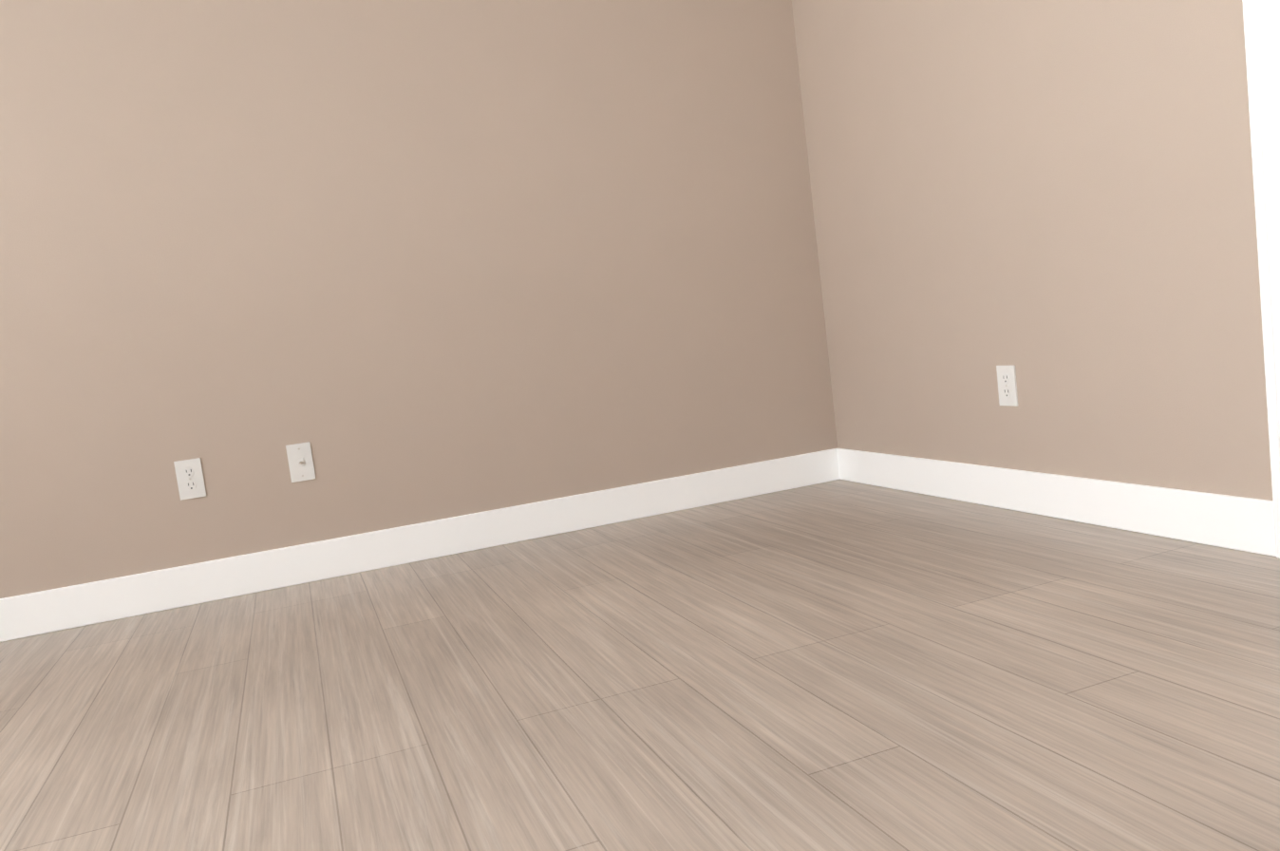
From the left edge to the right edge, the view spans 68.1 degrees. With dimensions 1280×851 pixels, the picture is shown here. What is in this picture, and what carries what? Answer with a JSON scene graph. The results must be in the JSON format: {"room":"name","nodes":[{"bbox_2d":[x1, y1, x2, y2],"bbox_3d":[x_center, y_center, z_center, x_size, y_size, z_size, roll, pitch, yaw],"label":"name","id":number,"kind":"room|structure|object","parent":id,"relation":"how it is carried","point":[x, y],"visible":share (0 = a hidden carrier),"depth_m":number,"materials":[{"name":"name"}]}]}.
{"room":"empty room","nodes":[
{"label":"empty room","id":0,"kind":"room"},
{"bbox_2d":[0,0,837,598],"bbox_3d":[-1.445,-0.720,2.813,4.750,2.500,0.200,-9,6,-20],"label":"wall","id":1,"kind":"structure","parent":0,"point":[399,262],"depth_m":2.96,"materials":[{"name":"beige paint"}]},
{"bbox_2d":[173,457,206,500],"bbox_3d":[-1.325,0.158,2.789,0.070,0.115,0.007,-9,6,-20],"label":"electrical outlet","id":2,"kind":"object","parent":1,"relation":"attached to","point":[189,474],"visible":1,"depth_m":2.79,"materials":[{"name":"plastic"}]},
{"bbox_2d":[285,441,315,482],"bbox_3d":[-1.036,0.113,2.892,0.070,0.115,0.015,-9,6,-20],"label":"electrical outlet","id":3,"kind":"object","parent":1,"relation":"attached to","point":[300,461],"visible":1,"depth_m":2.89,"materials":[{"name":"plastic"}]},
{"bbox_2d":[0,448,839,641],"bbox_3d":[-1.263,0.461,2.824,4.324,0.120,0.013,-9,6,-20],"label":"baseboard","id":4,"kind":"structure","parent":1,"relation":"attached to","point":[60,609],"depth_m":2.99,"materials":[{"name":"white wood"}]},
{"bbox_2d":[0,479,1279,850],"bbox_3d":[0.433,0.614,0.260,6.100,0.120,6.415,-9,6,-20],"label":"floor","id":5,"kind":"structure","parent":0,"point":[839,666],"depth_m":1.65,"materials":[{"name":"brown wood"}]},
{"bbox_2d":[791,0,1272,500],"bbox_3d":[1.724,-0.909,0.673,0.125,2.500,6.015,-9,6,-20],"label":"wall","id":6,"kind":"structure","parent":0,"point":[1052,201],"depth_m":2.48,"materials":[{"name":"beige paint"}]},
{"bbox_2d":[996,365,1018,406],"bbox_3d":[1.039,-0.112,2.680,0.007,0.115,0.070,-9,6,-20],"label":"electrical outlet","id":7,"kind":"object","parent":6,"relation":"attached to","point":[1007,385],"visible":1,"depth_m":2.67,"materials":[{"name":"plastic"}]},
{"bbox_2d":[836,448,1276,556],"bbox_3d":[1.044,0.181,2.782,0.013,0.120,1.689,-9,6,-20],"label":"baseboard","id":8,"kind":"structure","parent":6,"relation":"attached to","point":[1240,523],"depth_m":2.46,"materials":[{"name":"white wood"}]},
{"bbox_2d":[1242,0,1279,558],"bbox_3d":[1.458,-0.760,1.460,0.161,2.125,0.990,-9,6,-20],"label":"door frame","id":9,"kind":"structure","parent":6,"relation":"attached to","point":[1262,29],"depth_m":1.90,"materials":[{"name":"white wood"}]}
]}

